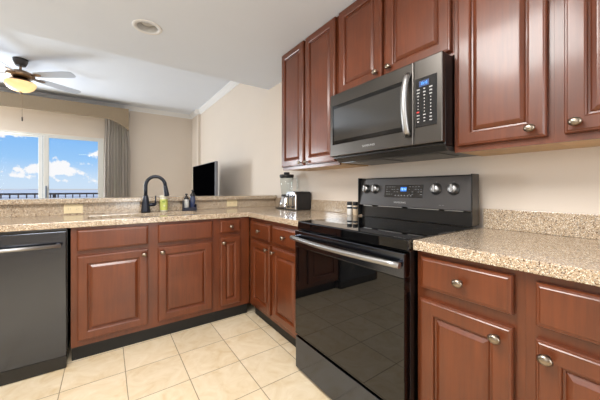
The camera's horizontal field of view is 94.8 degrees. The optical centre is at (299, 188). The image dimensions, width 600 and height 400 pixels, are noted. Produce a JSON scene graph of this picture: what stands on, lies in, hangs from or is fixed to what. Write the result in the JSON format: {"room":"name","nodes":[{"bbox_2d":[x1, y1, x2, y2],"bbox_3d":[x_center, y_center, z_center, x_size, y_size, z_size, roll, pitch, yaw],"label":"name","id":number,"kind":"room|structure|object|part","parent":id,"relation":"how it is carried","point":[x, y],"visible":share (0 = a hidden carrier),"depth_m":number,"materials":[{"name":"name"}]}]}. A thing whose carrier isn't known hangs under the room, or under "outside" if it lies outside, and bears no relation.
{"room":"kitchen","nodes":[
{"label":"kitchen","id":0,"kind":"room"},
{"bbox_2d":[0,106,191,196],"bbox_3d":[-4.526,-0.274,4.977,5.000,2.790,0.140,0,0,-35],"label":"wall","id":1,"kind":"structure","parent":0,"point":[161,145],"depth_m":5.78,"materials":[{"name":"paint"}]},
{"bbox_2d":[0,130,103,197],"bbox_3d":[-4.827,0.071,4.754,2.350,2.100,0.120,0,0,-35],"label":"window","id":2,"kind":"structure","parent":1,"relation":"in","point":[43,139],"depth_m":4.93,"materials":[{"name":"white paint"}]},
{"bbox_3d":[-5.186,0.069,4.542,1.410,2.025,0.035,0,0,-35],"label":"fixed sash","id":3,"kind":"part","parent":2,"relation":"part of","materials":[{"name":"white paint"}]},
{"bbox_3d":[-4.234,0.069,5.154,0.830,2.025,0.035,0,0,-35],"label":"sliding sash","id":4,"kind":"part","parent":2,"relation":"part of","materials":[{"name":"clear glass"}]},
{"bbox_2d":[0,91,128,130],"bbox_3d":[-4.677,-1.341,4.583,3.100,0.395,0.329,0,0,-35],"label":"valance","id":5,"kind":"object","parent":1,"relation":"in","point":[8,99],"depth_m":4.79,"materials":[{"name":"beige fabric"}]},
{"bbox_2d":[103,113,130,196],"bbox_3d":[-3.554,-0.204,5.364,0.450,2.590,0.071,0,0,-35],"label":"curtain","id":6,"kind":"object","parent":5,"relation":"hanging from","point":[116,161],"visible":0.56,"depth_m":5.36,"materials":[{"name":"grey fabric"}]},
{"bbox_2d":[0,87,190,118],"bbox_3d":[-4.464,-1.630,4.889,5.000,0.078,0.075,0,0,-35],"label":"trim","id":7,"kind":"structure","parent":1,"relation":"attached to","point":[131,108],"depth_m":5.36,"materials":[{"name":"white paint"}]},
{"bbox_2d":[189,110,197,118],"bbox_3d":[-2.357,-1.630,6.087,0.075,0.078,0.530,0,0,-35],"label":"trim","id":8,"kind":"structure","parent":1,"relation":"attached to","point":[192,115],"depth_m":6.09,"materials":[{"name":"white paint"}]},
{"bbox_2d":[0,27,229,114],"bbox_3d":[-3.490,-1.719,3.499,5.200,0.100,3.670,0,0,-35],"label":"ceiling","id":9,"kind":"structure","parent":0,"point":[101,76],"depth_m":4.14,"materials":[{"name":"paint"}]},
{"bbox_2d":[0,56,80,120],"bbox_3d":[-3.653,-1.269,3.529,1.297,0.800,1.352,0,0,-35],"label":"ceiling fan","id":10,"kind":"object","parent":9,"relation":"hanging from","point":[19,80],"visible":1,"depth_m":3.52,"materials":[{"name":"grey"}]},
{"bbox_3d":[-3.474,-1.464,3.130,0.130,0.033,0.515,0,0,-17],"label":"blade","id":11,"kind":"part","parent":10,"relation":"part of","materials":[{"name":"grey"}]},
{"bbox_3d":[-3.605,-1.307,3.558,0.306,0.120,0.306,0,0,-35],"label":"lamp shade","id":12,"kind":"part","parent":10,"relation":"part of","materials":[{"name":"white"}]},
{"bbox_3d":[-3.158,-1.464,3.551,0.515,0.033,0.130,0,0,1],"label":"blade","id":13,"kind":"part","parent":10,"relation":"part of","materials":[{"name":"grey"}]},
{"bbox_3d":[-3.459,-1.464,3.982,0.130,0.033,0.515,0,0,19],"label":"blade","id":14,"kind":"part","parent":10,"relation":"part of","materials":[{"name":"grey"}]},
{"bbox_2d":[0,289,331,399],"bbox_3d":[-1.976,1.171,1.336,5.200,0.100,8.950,0,0,-35],"label":"floor","id":15,"kind":"structure","parent":0,"point":[238,357],"depth_m":1.70,"materials":[{"name":"tile"}]},
{"bbox_2d":[0,228,70,385],"bbox_3d":[-1.848,0.683,1.764,0.597,0.867,0.636,0,0,-35],"label":"dishwasher","id":16,"kind":"object","parent":15,"relation":"on","point":[35,265],"visible":0.99,"depth_m":1.64,"materials":[{"name":"black metal"}]},
{"bbox_3d":[-1.669,0.346,1.514,0.540,0.022,0.022,0,0,-35],"label":"handle","id":17,"kind":"part","parent":16,"relation":"part of","materials":[{"name":"silver metal"}]},
{"bbox_3d":[-1.713,1.079,1.571,0.591,0.076,0.046,0,0,-35],"label":"kick plate","id":18,"kind":"part","parent":16,"relation":"part of","materials":[{"name":"black metal"}]},
{"bbox_2d":[71,219,215,360],"bbox_3d":[-1.221,0.684,2.225,0.927,0.873,0.622,0,0,-35],"label":"base cabinet","id":19,"kind":"object","parent":15,"relation":"on","point":[131,284],"visible":0.99,"depth_m":1.95,"materials":[{"name":"brown wood"}]},
{"bbox_3d":[-1.259,0.333,1.874,0.399,0.133,0.026,0,0,-35],"label":"false drawer","id":20,"kind":"part","parent":19,"relation":"part of","materials":[{"name":"brown wood"}]},
{"bbox_3d":[-1.259,0.704,1.874,0.399,0.545,0.026,0,0,-35],"label":"door","id":21,"kind":"part","parent":19,"relation":"part of","materials":[{"name":"brown wood"}]},
{"bbox_2d":[0,198,368,231],"bbox_3d":[-0.904,0.176,1.984,2.499,0.142,1.426,0,0,-35],"label":"countertop","id":22,"kind":"structure","parent":19,"relation":"on","point":[32,216],"depth_m":2.21,"materials":[{"name":"stone"}]},
{"bbox_2d":[64,204,82,213],"bbox_3d":[-1.803,0.161,2.195,0.118,0.072,0.007,0,0,-35],"label":"wall outlet","id":23,"kind":"object","parent":22,"relation":"attached to","point":[69,208],"visible":1,"depth_m":2.19,"materials":[{"name":"beige plastic"}]},
{"bbox_2d":[141,175,168,212],"bbox_3d":[-1.271,0.043,2.425,0.223,0.326,0.078,0,0,-27],"label":"faucet","id":24,"kind":"object","parent":22,"relation":"on","point":[145,208],"visible":0.99,"depth_m":2.39,"materials":[{"name":"black metal"}]},
{"bbox_3d":[-1.267,-0.032,2.419,0.182,0.176,0.029,0,0,-20],"label":"spout","id":25,"kind":"part","parent":24,"relation":"part of","materials":[{"name":"black metal"}]},
{"bbox_2d":[160,195,167,210],"bbox_3d":[-1.244,0.133,2.519,0.066,0.146,0.067,0,0,-35],"label":"soap bottle","id":26,"kind":"object","parent":22,"relation":"on","point":[163,199],"visible":0.91,"depth_m":2.49,"materials":[{"name":"yellow plastic"}]},
{"bbox_2d":[182,200,196,210],"bbox_3d":[-1.046,0.159,2.610,0.120,0.095,0.060,0,0,-35],"label":"sink caddy","id":27,"kind":"object","parent":22,"relation":"on","point":[189,208],"visible":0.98,"depth_m":2.58,"materials":[{"name":"black plastic"}]},
{"bbox_2d":[184,194,188,207],"bbox_3d":[-1.068,0.123,2.594,0.049,0.153,0.050,0,0,16],"label":"soap dispenser","id":28,"kind":"object","parent":27,"relation":"in","point":[186,199],"visible":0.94,"depth_m":2.58,"materials":[{"name":"grey plastic"}]},
{"bbox_2d":[184,199,188,207],"bbox_3d":[-1.068,0.142,2.594,0.047,0.115,0.047,0,0,-35],"label":"bottle","id":29,"kind":"object","parent":28,"relation":"on","point":[186,201],"depth_m":2.57,"materials":[{"name":"grey plastic"}]},
{"bbox_2d":[190,190,194,206],"bbox_3d":[-1.022,0.105,2.626,0.049,0.188,0.050,0,0,16],"label":"soap dispenser","id":30,"kind":"object","parent":27,"relation":"in","point":[192,195],"visible":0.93,"depth_m":2.61,"materials":[{"name":"blue plastic"}]},
{"bbox_2d":[190,196,194,206],"bbox_3d":[-1.022,0.124,2.627,0.047,0.150,0.047,0,0,-35],"label":"bottle","id":31,"kind":"object","parent":30,"relation":"on","point":[192,198],"depth_m":2.61,"materials":[{"name":"blue plastic"}]},
{"bbox_2d":[227,200,236,206],"bbox_3d":[-0.726,0.155,2.950,0.115,0.072,0.007,0,0,-35],"label":"wall outlet","id":32,"kind":"object","parent":22,"relation":"attached to","point":[230,203],"visible":0.87,"depth_m":2.94,"materials":[{"name":"beige plastic"}]},
{"bbox_2d":[276,172,297,208],"bbox_3d":[-0.125,0.018,2.877,0.201,0.376,0.170,0,0,-35],"label":"blender","id":33,"kind":"object","parent":22,"relation":"on","point":[282,204],"visible":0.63,"depth_m":2.81,"materials":[{"name":"silver plastic"}]},
{"bbox_3d":[-0.138,0.137,2.868,0.170,0.114,0.170,0,0,-35],"label":"motor","id":34,"kind":"part","parent":33,"relation":"part of","materials":[{"name":"silver metal"}]},
{"bbox_3d":[-0.138,-0.141,2.868,0.150,0.058,0.150,0,0,-35],"label":"lid","id":35,"kind":"part","parent":33,"relation":"part of","materials":[{"name":"black plastic"}]},
{"bbox_2d":[286,191,310,210],"bbox_3d":[-0.022,0.117,2.686,0.200,0.179,0.170,0,0,-35],"label":"toaster","id":36,"kind":"object","parent":22,"relation":"on","point":[295,200],"visible":1,"depth_m":2.63,"materials":[{"name":"black plastic"}]},
{"bbox_3d":[-0.083,0.114,2.644,0.016,0.166,0.165,0,0,-35],"label":"panel","id":37,"kind":"part","parent":36,"relation":"part of","materials":[{"name":"silver metal"}]},
{"bbox_2d":[347,202,351,214],"bbox_3d":[0.390,0.154,2.169,0.041,0.104,0.041,0,0,-35],"label":"spice shaker","id":38,"kind":"object","parent":22,"relation":"on","point":[349,204],"visible":0.98,"depth_m":2.15,"materials":[{"name":"white"}]},
{"bbox_2d":[353,202,357,214],"bbox_3d":[0.429,0.154,2.142,0.041,0.104,0.041,0,0,-35],"label":"spice shaker","id":39,"kind":"object","parent":22,"relation":"on","point":[355,204],"visible":1,"depth_m":2.12,"materials":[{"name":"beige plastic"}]},
{"bbox_3d":[-0.880,0.333,2.139,0.396,0.133,0.026,0,0,-35],"label":"false drawer","id":40,"kind":"part","parent":19,"relation":"part of","materials":[{"name":"brown wood"}]},
{"bbox_3d":[-0.880,0.704,2.139,0.396,0.545,0.026,0,0,-35],"label":"door","id":41,"kind":"part","parent":19,"relation":"part of","materials":[{"name":"brown wood"}]},
{"bbox_2d":[214,217,248,321],"bbox_3d":[-0.719,0.684,2.576,0.299,0.873,0.622,0,0,-35],"label":"base cabinet","id":42,"kind":"object","parent":15,"relation":"on","point":[232,234],"visible":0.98,"depth_m":2.35,"materials":[{"name":"brown wood"}]},
{"bbox_3d":[-0.592,0.318,2.341,0.176,0.103,0.026,0,0,-35],"label":"drawer","id":43,"kind":"part","parent":42,"relation":"part of","materials":[{"name":"brown wood"}]},
{"bbox_3d":[-0.592,0.691,2.341,0.176,0.570,0.026,0,0,-35],"label":"door","id":44,"kind":"part","parent":42,"relation":"part of","materials":[{"name":"brown wood"}]},
{"bbox_2d":[250,217,299,346],"bbox_3d":[0.007,0.684,2.265,0.637,0.873,0.826,0,0,-35],"label":"base cabinet","id":45,"kind":"object","parent":15,"relation":"on","point":[272,251],"visible":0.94,"depth_m":2.10,"materials":[{"name":"brown wood"}]},
{"bbox_3d":[-0.320,0.708,2.254,0.026,0.537,0.322,0,0,-35],"label":"door","id":46,"kind":"part","parent":45,"relation":"part of","materials":[{"name":"brown wood"}]},
{"bbox_3d":[-0.320,0.346,2.254,0.026,0.126,0.322,0,0,-35],"label":"drawer","id":47,"kind":"part","parent":45,"relation":"part of","materials":[{"name":"brown wood"}]},
{"bbox_3d":[-0.100,0.346,1.941,0.026,0.126,0.348,0,0,-35],"label":"drawer","id":48,"kind":"part","parent":45,"relation":"part of","materials":[{"name":"brown wood"}]},
{"bbox_3d":[-0.100,0.708,1.941,0.026,0.537,0.348,0,0,-35],"label":"door","id":49,"kind":"part","parent":45,"relation":"part of","materials":[{"name":"brown wood"}]},
{"bbox_2d":[289,174,478,399],"bbox_3d":[0.433,0.522,1.572,0.734,1.198,0.783,0,0,-35],"label":"stove","id":50,"kind":"object","parent":15,"relation":"on","point":[356,277],"visible":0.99,"depth_m":1.40,"materials":[{"name":"black metal"}]},
{"bbox_3d":[0.208,1.006,1.414,0.040,0.194,0.763,0,0,-35],"label":"storage drawer","id":51,"kind":"part","parent":50,"relation":"part of","materials":[{"name":"black metal"}]},
{"bbox_3d":[0.155,0.299,1.374,0.051,0.025,0.768,0,0,-35],"label":"handle","id":52,"kind":"part","parent":50,"relation":"part of","materials":[{"name":"silver metal"}]},
{"bbox_3d":[0.207,0.626,1.414,0.041,0.538,0.767,0,0,-35],"label":"door glass","id":53,"kind":"part","parent":50,"relation":"part of","materials":[{"name":"black glass"}]},
{"bbox_3d":[0.474,0.002,2.001,0.033,0.062,0.062,0,0,-35],"label":"knob","id":54,"kind":"part","parent":50,"relation":"part of","materials":[{"name":"silver metal"}]},
{"bbox_3d":[0.521,0.002,1.934,0.033,0.062,0.062,0,0,-35],"label":"knob","id":55,"kind":"part","parent":50,"relation":"part of","materials":[{"name":"silver metal"}]},
{"bbox_2d":[298,216,473,251],"bbox_3d":[0.444,0.228,1.580,0.578,0.051,0.775,0,0,-35],"label":"cooktop","id":56,"kind":"object","parent":50,"relation":"in","point":[391,234],"depth_m":1.44,"materials":[{"name":"grey glass"}]},
{"bbox_3d":[0.657,0.017,1.761,0.016,0.082,0.278,0,0,-35],"label":"display glass","id":57,"kind":"part","parent":50,"relation":"part of","materials":[{"name":"black glass"}]},
{"bbox_3d":[0.667,0.120,1.739,0.010,0.005,0.690,0,0,-35],"label":"vent trim","id":58,"kind":"part","parent":50,"relation":"part of","materials":[{"name":"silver metal"}]},
{"bbox_3d":[0.689,0.021,1.751,0.070,0.192,0.775,0,0,-35],"label":"control panel","id":59,"kind":"part","parent":50,"relation":"part of","materials":[{"name":"grey metal"}]},
{"bbox_3d":[0.772,0.002,1.577,0.033,0.062,0.062,0,0,-35],"label":"knob","id":60,"kind":"part","parent":50,"relation":"part of","materials":[{"name":"silver metal"}]},
{"bbox_3d":[0.828,0.002,1.496,0.033,0.062,0.062,0,0,-35],"label":"knob","id":61,"kind":"part","parent":50,"relation":"part of","materials":[{"name":"silver metal"}]},
{"bbox_2d":[418,251,525,399],"bbox_3d":[0.799,0.684,1.134,0.637,0.873,0.356,0,0,-35],"label":"base cabinet","id":62,"kind":"object","parent":15,"relation":"on","point":[472,315],"visible":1,"depth_m":0.95,"materials":[{"name":"brown wood"}]},
{"bbox_3d":[0.550,0.330,0.962,0.032,0.030,0.037,0,0,-35],"label":"knob","id":63,"kind":"part","parent":62,"relation":"part of","materials":[{"name":"grey metal"}]},
{"bbox_3d":[0.573,0.705,0.980,0.026,0.543,0.307,0,0,-35],"label":"door","id":64,"kind":"part","parent":62,"relation":"part of","materials":[{"name":"brown wood"}]},
{"bbox_3d":[0.574,0.330,0.979,0.026,0.122,0.303,0,0,-35],"label":"drawer","id":65,"kind":"part","parent":62,"relation":"part of","materials":[{"name":"brown wood"}]},
{"bbox_3d":[0.614,0.473,0.871,0.032,0.030,0.037,0,0,-35],"label":"knob","id":66,"kind":"part","parent":62,"relation":"part of","materials":[{"name":"grey metal"}]},
{"bbox_2d":[526,272,599,399],"bbox_3d":[1.119,0.684,0.677,0.637,0.873,0.760,0,0,-35],"label":"base cabinet","id":67,"kind":"object","parent":15,"relation":"on","point":[563,316],"visible":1,"depth_m":0.76,"materials":[{"name":"brown wood"}]},
{"bbox_2d":[413,208,599,286],"bbox_3d":[1.041,0.176,0.828,0.639,0.142,1.137,0,0,-35],"label":"countertop","id":68,"kind":"structure","parent":67,"relation":"on","point":[559,245],"depth_m":1.06,"materials":[{"name":"stone"}]},
{"bbox_3d":[0.685,0.477,0.770,0.032,0.030,0.037,0,0,-35],"label":"knob","id":69,"kind":"part","parent":67,"relation":"part of","materials":[{"name":"grey metal"}]},
{"bbox_3d":[0.791,0.336,0.669,0.026,0.126,0.342,0,0,-35],"label":"drawer","id":70,"kind":"part","parent":67,"relation":"part of","materials":[{"name":"brown wood"}]},
{"bbox_3d":[0.791,0.707,0.669,0.026,0.539,0.342,0,0,-35],"label":"door","id":71,"kind":"part","parent":67,"relation":"part of","materials":[{"name":"brown wood"}]},
{"bbox_3d":[-1.520,0.796,4.347,0.480,0.650,1.660,0,0,-35],"label":"tv console","id":72,"kind":"object","parent":15,"relation":"on","visible":0},
{"bbox_2d":[193,161,217,195],"bbox_3d":[-1.520,0.043,4.347,0.240,0.855,1.200,0,0,-35],"label":"television","id":73,"kind":"object","parent":72,"relation":"on","point":[205,176],"visible":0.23,"depth_m":4.17,"materials":[{"name":"grey"}]},
{"bbox_2d":[0,0,355,89],"bbox_3d":[-0.923,-1.499,-0.167,5.200,0.540,5.280,0,0,-35],"label":"ceiling","id":74,"kind":"structure","parent":0,"point":[246,42],"depth_m":2.10,"materials":[{"name":"paint"}]},
{"bbox_2d":[132,19,161,34],"bbox_3d":[-1.162,-1.278,2.101,0.204,0.107,0.204,0,0,-35],"label":"recessed light","id":75,"kind":"object","parent":74,"relation":"in","point":[144,26],"visible":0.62,"depth_m":2.12,"materials":[{"name":"white metal"}]},
{"bbox_3d":[-1.162,-1.290,2.101,0.116,0.079,0.116,0,0,-35],"label":"bulb","id":76,"kind":"part","parent":75,"relation":"part of","materials":[{"name":"grey"}]},
{"bbox_2d":[192,114,200,189],"bbox_3d":[-2.306,-0.274,6.122,0.050,2.790,0.530,0,0,-35],"label":"wall pier","id":77,"kind":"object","parent":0,"point":[196,121],"depth_m":6.00,"materials":[{"name":"paint"}]},
{"bbox_2d":[249,217,249,288],"bbox_3d":[-1.349,0.620,2.621,2.500,1.003,0.124,0,0,-35],"label":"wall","id":78,"kind":"structure","parent":0,"point":[249,217],"depth_m":3.09,"materials":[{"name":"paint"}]},
{"bbox_2d":[0,199,274,217],"bbox_3d":[-1.316,0.162,2.554,2.478,0.088,0.020,0,0,-35],"label":"backsplash","id":79,"kind":"structure","parent":78,"relation":"attached to","point":[115,207],"depth_m":2.34,"materials":[{"name":"stone"}]},
{"bbox_2d":[0,195,276,204],"bbox_3d":[-1.389,0.097,2.632,2.508,0.038,0.320,0,0,-35],"label":"bar ledge","id":80,"kind":"object","parent":78,"relation":"on","point":[11,201],"visible":1,"depth_m":2.32,"materials":[{"name":"stone"}]},
{"bbox_2d":[201,82,599,228],"bbox_3d":[0.121,-0.274,2.805,0.120,2.790,8.990,0,0,-35],"label":"wall","id":81,"kind":"structure","parent":0,"point":[242,131],"depth_m":2.30,"materials":[{"name":"paint"}]},
{"bbox_2d":[198,81,239,113],"bbox_3d":[-1.292,-1.630,4.653,0.075,0.078,3.040,0,0,-35],"label":"trim","id":82,"kind":"structure","parent":81,"relation":"attached to","point":[231,84],"depth_m":4.84,"materials":[{"name":"white paint"}]},
{"bbox_2d":[275,198,361,214],"bbox_3d":[0.111,0.156,2.695,0.020,0.102,1.426,0,0,-35],"label":"backsplash","id":83,"kind":"structure","parent":81,"relation":"attached to","point":[319,205],"depth_m":2.46,"materials":[{"name":"stone"}]},
{"bbox_2d":[282,16,367,170],"bbox_3d":[0.161,-0.699,2.332,0.356,1.059,0.765,0,0,-35],"label":"upper cabinet","id":84,"kind":"object","parent":81,"relation":"attached to","point":[310,70],"visible":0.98,"depth_m":2.21,"materials":[{"name":"brown wood"}]},
{"bbox_3d":[-0.064,-0.710,2.421,0.026,1.029,0.342,0,0,-35],"label":"door","id":85,"kind":"part","parent":84,"relation":"part of","materials":[{"name":"brown wood"}]},
{"bbox_3d":[0.153,-0.710,2.111,0.026,1.029,0.358,0,0,-35],"label":"door","id":86,"kind":"part","parent":84,"relation":"part of","materials":[{"name":"brown wood"}]},
{"bbox_3d":[0.190,-0.179,2.353,0.284,0.012,0.765,0,0,-35],"label":"panel","id":87,"kind":"part","parent":84,"relation":"part of","materials":[{"name":"brown wood"}]},
{"bbox_2d":[339,0,454,92],"bbox_3d":[0.605,-0.931,1.697,0.356,0.594,0.784,0,0,-35],"label":"upper cabinet","id":88,"kind":"object","parent":81,"relation":"attached to","point":[377,38],"visible":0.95,"depth_m":1.58,"materials":[{"name":"brown wood"}]},
{"bbox_3d":[0.383,-0.939,1.782,0.026,0.570,0.366,0,0,-35],"label":"door","id":89,"kind":"part","parent":88,"relation":"part of","materials":[{"name":"brown wood"}]},
{"bbox_2d":[330,51,476,164],"bbox_3d":[0.567,-0.400,1.663,0.456,0.454,0.767,0,0,-35],"label":"microwave","id":90,"kind":"object","parent":88,"relation":"attached to","point":[406,113],"visible":0.97,"depth_m":1.45,"materials":[{"name":"grey metal"}]},
{"bbox_3d":[0.395,-0.420,1.631,0.029,0.413,0.622,0,0,-35],"label":"door","id":91,"kind":"part","parent":90,"relation":"part of","materials":[{"name":"silver metal"}]},
{"bbox_3d":[0.526,-0.419,1.374,0.058,0.324,0.033,0,0,-35],"label":"handle","id":92,"kind":"part","parent":90,"relation":"part of","materials":[{"name":"silver metal"}]},
{"bbox_2d":[336,145,476,164],"bbox_3d":[0.608,-0.189,1.682,0.367,0.024,0.742,0,0,-35],"label":"hood","id":93,"kind":"object","parent":90,"relation":"attached to","point":[419,152],"depth_m":1.53,"materials":[{"name":"grey metal"}]},
{"bbox_2d":[417,85,431,122],"bbox_3d":[0.593,-0.402,1.316,0.001,0.161,0.080,0,0,-35],"label":"keypad","id":94,"kind":"object","parent":90,"relation":"attached to","point":[424,92],"depth_m":1.32,"materials":[{"name":"grey plastic"}]},
{"bbox_3d":[0.610,-0.939,1.460,0.026,0.570,0.370,0,0,-35],"label":"door","id":95,"kind":"part","parent":88,"relation":"part of","materials":[{"name":"brown wood"}]},
{"bbox_2d":[455,0,572,155],"bbox_3d":[0.933,-0.699,1.230,0.356,1.059,0.356,0,0,-35],"label":"upper cabinet","id":96,"kind":"object","parent":81,"relation":"attached to","point":[505,49],"visible":0.96,"depth_m":1.13,"materials":[{"name":"brown wood"}]},
{"bbox_3d":[0.962,-0.179,1.250,0.284,0.012,0.356,0,0,-35],"label":"panel","id":97,"kind":"part","parent":96,"relation":"part of","materials":[{"name":"brown wood"}]},
{"bbox_3d":[0.867,-0.229,1.042,0.032,0.030,0.037,0,0,-35],"label":"knob","id":98,"kind":"part","parent":96,"relation":"part of","materials":[{"name":"grey metal"}]},
{"bbox_2d":[483,208,599,239],"bbox_3d":[1.298,0.156,1.001,0.020,0.102,1.126,0,0,-35],"label":"backsplash","id":99,"kind":"structure","parent":81,"relation":"attached to","point":[579,225],"depth_m":1.25,"materials":[{"name":"stone"}]},
{"bbox_2d":[555,0,599,147],"bbox_3d":[1.253,-0.699,0.772,0.356,1.059,0.760,0,0,-35],"label":"upper cabinet","id":100,"kind":"object","parent":81,"relation":"attached to","point":[577,22],"visible":1,"depth_m":0.95,"materials":[{"name":"brown wood"}]},
{"bbox_3d":[0.938,-0.229,0.940,0.032,0.030,0.037,0,0,-35],"label":"knob","id":101,"kind":"part","parent":100,"relation":"part of","materials":[{"name":"grey metal"}]},
{"bbox_3d":[1.282,-0.179,0.793,0.284,0.012,0.760,0,0,-35],"label":"panel","id":102,"kind":"part","parent":100,"relation":"part of","materials":[{"name":"brown wood"}]},
{"bbox_3d":[-5.347,1.206,5.714,6.500,0.130,2.010,0,0,-35],"label":"balcony slab","id":103,"kind":"object","parent":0,"visible":0},
{"bbox_2d":[0,193,97,198],"bbox_3d":[-5.989,0.621,6.369,4.600,1.040,0.060,0,0,-35],"label":"balcony railing","id":104,"kind":"object","parent":103,"relation":"on","point":[1,194],"visible":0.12,"depth_m":6.32,"materials":[{"name":"brown metal"}]},
{"bbox_3d":[-5.989,0.121,6.369,4.600,0.040,0.060,0,0,-35],"label":"rail","id":105,"kind":"part","parent":104,"relation":"part of","materials":[{"name":"brown metal"}]},
{"label":"outside","id":106,"kind":"structure","parent":0,"visible":0},
{"bbox_2d":[2,196,97,198],"bbox_3d":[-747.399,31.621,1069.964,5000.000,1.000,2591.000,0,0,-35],"label":"ground","id":107,"kind":"structure","parent":106,"point":[33,196],"depth_m":968.45,"materials":[{"name":"blue"}]},
{"bbox_2d":[0,189,97,196],"bbox_3d":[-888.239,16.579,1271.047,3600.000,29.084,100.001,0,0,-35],"label":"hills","id":108,"kind":"structure","parent":107,"relation":"on","point":[20,190],"depth_m":1127.68,"materials":[{"name":"blue"}]}
]}

